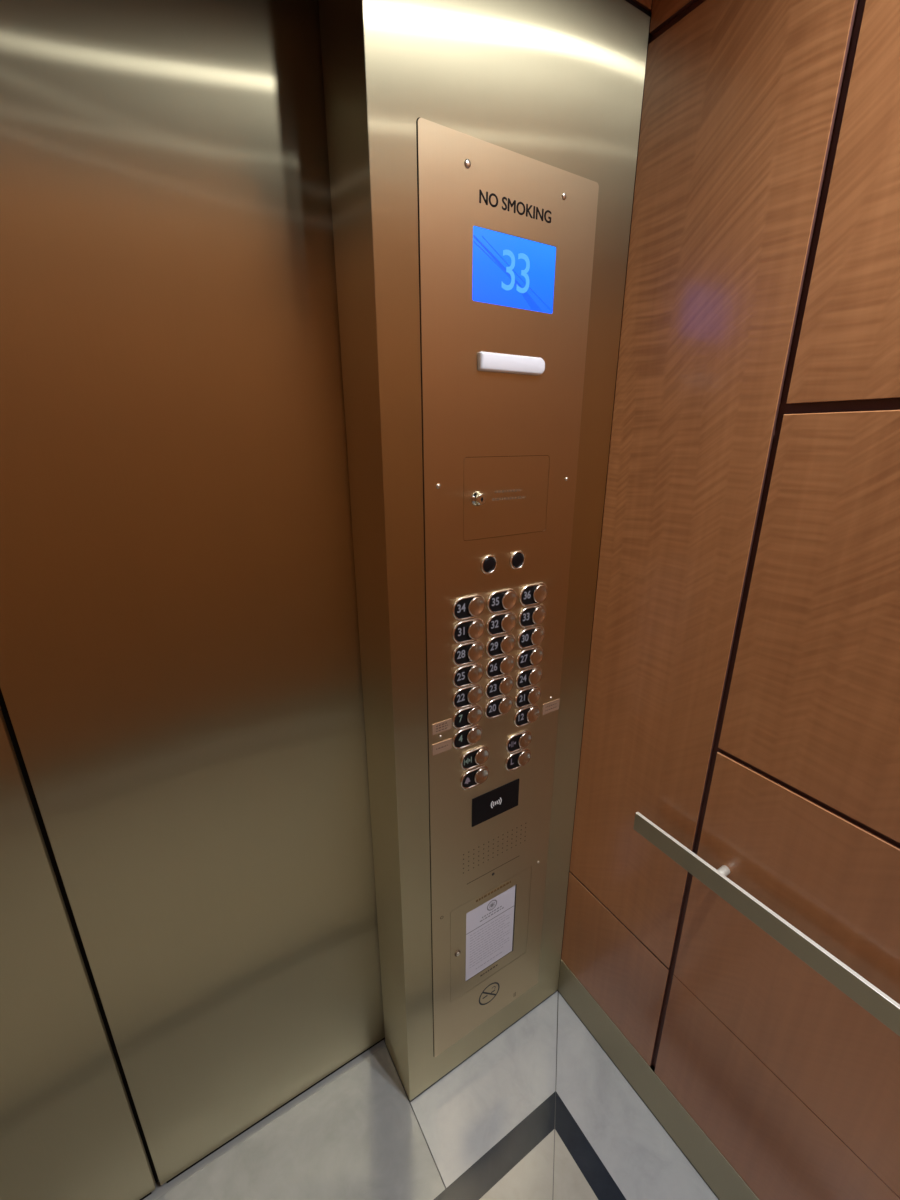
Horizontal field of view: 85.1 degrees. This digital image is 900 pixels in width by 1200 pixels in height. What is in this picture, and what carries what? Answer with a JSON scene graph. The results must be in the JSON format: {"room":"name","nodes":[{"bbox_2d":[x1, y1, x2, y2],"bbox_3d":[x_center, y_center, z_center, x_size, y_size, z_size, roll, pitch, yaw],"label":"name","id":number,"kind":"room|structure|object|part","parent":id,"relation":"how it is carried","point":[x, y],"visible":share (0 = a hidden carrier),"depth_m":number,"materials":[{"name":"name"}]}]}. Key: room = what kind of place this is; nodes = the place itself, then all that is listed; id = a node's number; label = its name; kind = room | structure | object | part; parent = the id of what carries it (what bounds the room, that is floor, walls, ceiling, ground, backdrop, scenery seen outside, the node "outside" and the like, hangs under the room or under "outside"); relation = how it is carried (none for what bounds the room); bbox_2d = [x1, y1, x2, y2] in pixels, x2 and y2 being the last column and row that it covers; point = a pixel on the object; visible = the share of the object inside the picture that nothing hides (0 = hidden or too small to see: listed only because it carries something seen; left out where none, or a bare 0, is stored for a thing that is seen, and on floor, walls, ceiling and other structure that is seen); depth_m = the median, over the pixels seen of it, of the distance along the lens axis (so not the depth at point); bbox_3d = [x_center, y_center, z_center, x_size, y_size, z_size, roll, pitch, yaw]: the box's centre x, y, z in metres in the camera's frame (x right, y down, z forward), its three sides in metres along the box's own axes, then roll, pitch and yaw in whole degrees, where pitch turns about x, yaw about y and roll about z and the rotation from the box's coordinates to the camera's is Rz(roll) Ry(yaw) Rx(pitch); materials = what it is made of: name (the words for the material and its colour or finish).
{"room":"elevator interior","nodes":[
{"label":"elevator interior","id":0,"kind":"room"},
{"bbox_2d":[143,990,718,1199],"bbox_3d":[-0.180,1.548,0.376,2.254,0.060,1.975,-11,21,-30],"label":"floor","id":1,"kind":"structure","parent":0,"point":[541,1110],"depth_m":1.15,"materials":[{"name":"grey tile"}]},
{"bbox_3d":[-0.647,1.293,1.093,1.069,0.018,0.070,-11,21,-30],"label":"door sill","id":2,"kind":"part","parent":1,"relation":"part of","materials":[{"name":"silver metal"}]},
{"bbox_2d":[318,0,651,1100],"bbox_3d":[-0.628,0.102,0.665,2.174,2.512,0.273,-11,21,-30],"label":"wall","id":3,"kind":"structure","parent":0,"point":[559,84],"depth_m":0.77,"materials":[{"name":"brown metal"}]},
{"bbox_2d":[0,707,155,1199],"bbox_3d":[-0.912,0.298,0.588,0.615,2.186,0.035,-11,21,-30],"label":"door","id":4,"kind":"structure","parent":3,"relation":"in","point":[69,1130],"depth_m":0.86,"materials":[{"name":"brown metal"}]},
{"bbox_2d":[0,0,384,1184],"bbox_3d":[-0.385,0.196,0.895,0.628,2.186,0.035,-11,21,-30],"label":"door","id":5,"kind":"structure","parent":3,"relation":"in","point":[181,691],"depth_m":0.76,"materials":[{"name":"brown metal"}]},
{"bbox_2d":[416,117,598,1056],"bbox_3d":[0.106,0.227,1.001,0.337,1.852,0.017,-11,21,-30],"label":"control panel","id":6,"kind":"object","parent":3,"relation":"attached to","point":[506,238],"visible":1,"depth_m":0.88,"materials":[{"name":"brown metal"}]},
{"bbox_3d":[0.035,0.272,0.975,0.064,0.036,0.002,-11,21,-30],"label":"number plate","id":7,"kind":"part","parent":6,"relation":"part of","materials":[{"name":"black plastic"}]},
{"bbox_3d":[0.035,0.229,0.961,0.064,0.036,0.002,-11,21,-30],"label":"number plate","id":8,"kind":"part","parent":6,"relation":"part of","materials":[{"name":"black plastic"}]},
{"bbox_3d":[0.035,0.186,0.947,0.064,0.036,0.002,-11,21,-30],"label":"number plate","id":9,"kind":"part","parent":6,"relation":"part of","materials":[{"name":"black plastic"}]},
{"bbox_3d":[0.034,0.143,0.933,0.064,0.036,0.002,-11,21,-30],"label":"number plate","id":10,"kind":"part","parent":6,"relation":"part of","materials":[{"name":"black plastic"}]},
{"bbox_3d":[0.034,0.100,0.919,0.064,0.036,0.002,-11,21,-30],"label":"number plate","id":11,"kind":"part","parent":6,"relation":"part of","materials":[{"name":"black plastic"}]},
{"bbox_3d":[0.034,0.057,0.904,0.064,0.036,0.002,-11,21,-30],"label":"number plate","id":12,"kind":"part","parent":6,"relation":"part of","materials":[{"name":"black plastic"}]},
{"bbox_3d":[0.034,0.013,0.890,0.064,0.036,0.002,-11,21,-30],"label":"number plate","id":13,"kind":"part","parent":6,"relation":"part of","materials":[{"name":"black plastic"}]},
{"bbox_3d":[0.051,0.368,1.017,0.064,0.036,0.002,-11,21,-30],"label":"number plate","id":14,"kind":"part","parent":6,"relation":"part of","materials":[{"name":"black plastic"}]},
{"bbox_3d":[0.051,0.323,1.003,0.064,0.036,0.002,-11,21,-30],"label":"number plate","id":15,"kind":"part","parent":6,"relation":"part of","materials":[{"name":"black plastic"}]},
{"bbox_2d":[471,491,485,505],"bbox_3d":[0.050,-0.172,0.834,0.025,0.025,0.016,-11,21,-30],"label":"lock","id":16,"kind":"object","parent":6,"relation":"attached to","point":[478,498],"depth_m":0.83,"materials":[{"name":"silver metal"}]},
{"bbox_2d":[466,886,514,980],"bbox_3d":[0.099,0.814,1.198,0.144,0.222,0.001,-11,21,-30],"label":"certificate","id":17,"kind":"object","parent":6,"relation":"attached to","point":[489,926],"visible":1,"depth_m":1.20,"materials":[{"name":"grey paper"}]},
{"bbox_2d":[470,915,509,968],"bbox_3d":[0.099,0.842,1.207,0.121,0.126,0.001,-11,21,-30],"label":"print","id":18,"kind":"object","parent":17,"relation":"attached to","point":[489,941],"depth_m":1.21,"materials":[{"name":"grey paper"}]},
{"bbox_3d":[0.101,0.816,1.200,0.235,0.292,0.002,-11,21,-30],"label":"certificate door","id":19,"kind":"part","parent":6,"relation":"part of","materials":[{"name":"brown metal"}]},
{"bbox_3d":[0.099,0.217,0.999,0.064,0.036,0.002,-11,21,-30],"label":"number plate","id":20,"kind":"part","parent":6,"relation":"part of","materials":[{"name":"black plastic"}]},
{"bbox_2d":[463,823,525,873],"bbox_3d":[0.104,0.564,1.118,0.178,0.055,0.001,-11,21,-30],"label":"speaker grille","id":21,"kind":"object","parent":6,"relation":"attached to","point":[502,843],"depth_m":1.11,"materials":[{"name":"brown"}]},
{"bbox_3d":[0.099,0.174,0.985,0.064,0.036,0.002,-11,21,-30],"label":"number plate","id":22,"kind":"part","parent":6,"relation":"part of","materials":[{"name":"black plastic"}]},
{"bbox_3d":[0.099,0.131,0.971,0.064,0.036,0.002,-11,21,-30],"label":"number plate","id":23,"kind":"part","parent":6,"relation":"part of","materials":[{"name":"black plastic"}]},
{"bbox_3d":[0.099,0.088,0.957,0.064,0.036,0.002,-11,21,-30],"label":"number plate","id":24,"kind":"part","parent":6,"relation":"part of","materials":[{"name":"black plastic"}]},
{"bbox_3d":[0.099,0.045,0.943,0.064,0.036,0.002,-11,21,-30],"label":"number plate","id":25,"kind":"part","parent":6,"relation":"part of","materials":[{"name":"black plastic"}]},
{"bbox_3d":[0.099,0.002,0.928,0.064,0.036,0.002,-11,21,-30],"label":"number plate","id":26,"kind":"part","parent":6,"relation":"part of","materials":[{"name":"black plastic"}]},
{"bbox_3d":[0.102,-0.184,0.874,0.187,0.139,0.002,-11,21,-30],"label":"service door","id":27,"kind":"part","parent":6,"relation":"part of","materials":[{"name":"brown metal"}]},
{"bbox_3d":[0.149,0.349,1.075,0.064,0.036,0.002,-11,21,-30],"label":"number plate","id":28,"kind":"part","parent":6,"relation":"part of","materials":[{"name":"black plastic"}]},
{"bbox_3d":[0.149,0.306,1.060,0.064,0.036,0.002,-11,21,-30],"label":"number plate","id":29,"kind":"part","parent":6,"relation":"part of","materials":[{"name":"black plastic"}]},
{"bbox_3d":[0.165,0.248,1.052,0.064,0.036,0.002,-11,21,-30],"label":"number plate","id":30,"kind":"part","parent":6,"relation":"part of","materials":[{"name":"black plastic"}]},
{"bbox_3d":[0.165,0.205,1.037,0.064,0.036,0.002,-11,21,-30],"label":"number plate","id":31,"kind":"part","parent":6,"relation":"part of","materials":[{"name":"black plastic"}]},
{"bbox_3d":[0.165,0.162,1.023,0.064,0.036,0.002,-11,21,-30],"label":"number plate","id":32,"kind":"part","parent":6,"relation":"part of","materials":[{"name":"black plastic"}]},
{"bbox_3d":[0.165,0.118,1.009,0.064,0.036,0.002,-11,21,-30],"label":"number plate","id":33,"kind":"part","parent":6,"relation":"part of","materials":[{"name":"black plastic"}]},
{"bbox_3d":[0.165,0.075,0.995,0.064,0.036,0.002,-11,21,-30],"label":"number plate","id":34,"kind":"part","parent":6,"relation":"part of","materials":[{"name":"black plastic"}]},
{"bbox_3d":[0.165,0.032,0.981,0.064,0.036,0.002,-11,21,-30],"label":"number plate","id":35,"kind":"part","parent":6,"relation":"part of","materials":[{"name":"black plastic"}]},
{"bbox_3d":[0.165,-0.011,0.967,0.064,0.036,0.002,-11,21,-30],"label":"number plate","id":36,"kind":"part","parent":6,"relation":"part of","materials":[{"name":"black plastic"}]},
{"bbox_3d":[-0.562,-0.908,0.217,2.053,0.312,0.014,-11,21,-30],"label":"wood panel","id":37,"kind":"part","parent":3,"relation":"part of","materials":[{"name":"brown wood"}]},
{"bbox_2d":[558,0,899,1199],"bbox_3d":[0.726,0.158,0.487,0.059,2.510,1.862,-11,21,-30],"label":"wall","id":38,"kind":"structure","parent":0,"point":[742,699],"depth_m":0.77,"materials":[{"name":"brown wood"}]},
{"bbox_3d":[0.403,0.922,1.245,0.009,0.322,0.301,-11,21,-30],"label":"wood panel","id":39,"kind":"part","parent":38,"relation":"part of","materials":[{"name":"brown wood"}]},
{"bbox_2d":[558,959,759,1199],"bbox_3d":[0.743,1.308,0.787,0.010,0.127,1.602,-11,21,-30],"label":"baseboard","id":40,"kind":"structure","parent":38,"relation":"attached to","point":[714,1168],"depth_m":1.17,"materials":[{"name":"brown metal"}]},
{"bbox_3d":[0.740,-0.851,0.079,0.009,0.340,1.602,-11,21,-30],"label":"wood panel","id":41,"kind":"part","parent":38,"relation":"part of","materials":[{"name":"brown wood"}]},
{"bbox_3d":[0.401,-0.043,0.928,0.009,1.697,0.301,-11,21,-30],"label":"wood panel","id":42,"kind":"part","parent":38,"relation":"part of","materials":[{"name":"brown wood"}]},
{"bbox_2d":[633,812,899,1035],"bbox_3d":[0.719,0.617,0.547,0.045,0.042,1.204,-11,21,-30],"label":"handrail","id":43,"kind":"object","parent":38,"relation":"attached to","point":[869,997],"visible":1,"depth_m":0.79,"materials":[{"name":"silver metal"}]},
{"bbox_3d":[0.496,0.503,0.899,0.038,0.016,0.016,-11,21,-30],"label":"post","id":44,"kind":"part","parent":43,"relation":"part of","materials":[{"name":"beige"}]},
{"bbox_3d":[0.614,1.028,0.917,0.009,0.324,0.484,-11,21,-30],"label":"wood panel","id":45,"kind":"part","parent":38,"relation":"part of","materials":[{"name":"brown wood"}]},
{"bbox_3d":[0.613,0.605,0.778,0.009,0.563,0.484,-11,21,-30],"label":"wood panel","id":46,"kind":"part","parent":38,"relation":"part of","materials":[{"name":"brown wood"}]},
{"bbox_3d":[0.612,0.062,0.600,0.009,0.561,0.484,-11,21,-30],"label":"wood panel","id":47,"kind":"part","parent":38,"relation":"part of","materials":[{"name":"brown wood"}]},
{"bbox_3d":[0.611,-0.480,0.422,0.009,0.552,0.484,-11,21,-30],"label":"wood panel","id":48,"kind":"part","parent":38,"relation":"part of","materials":[{"name":"brown wood"}]}
]}

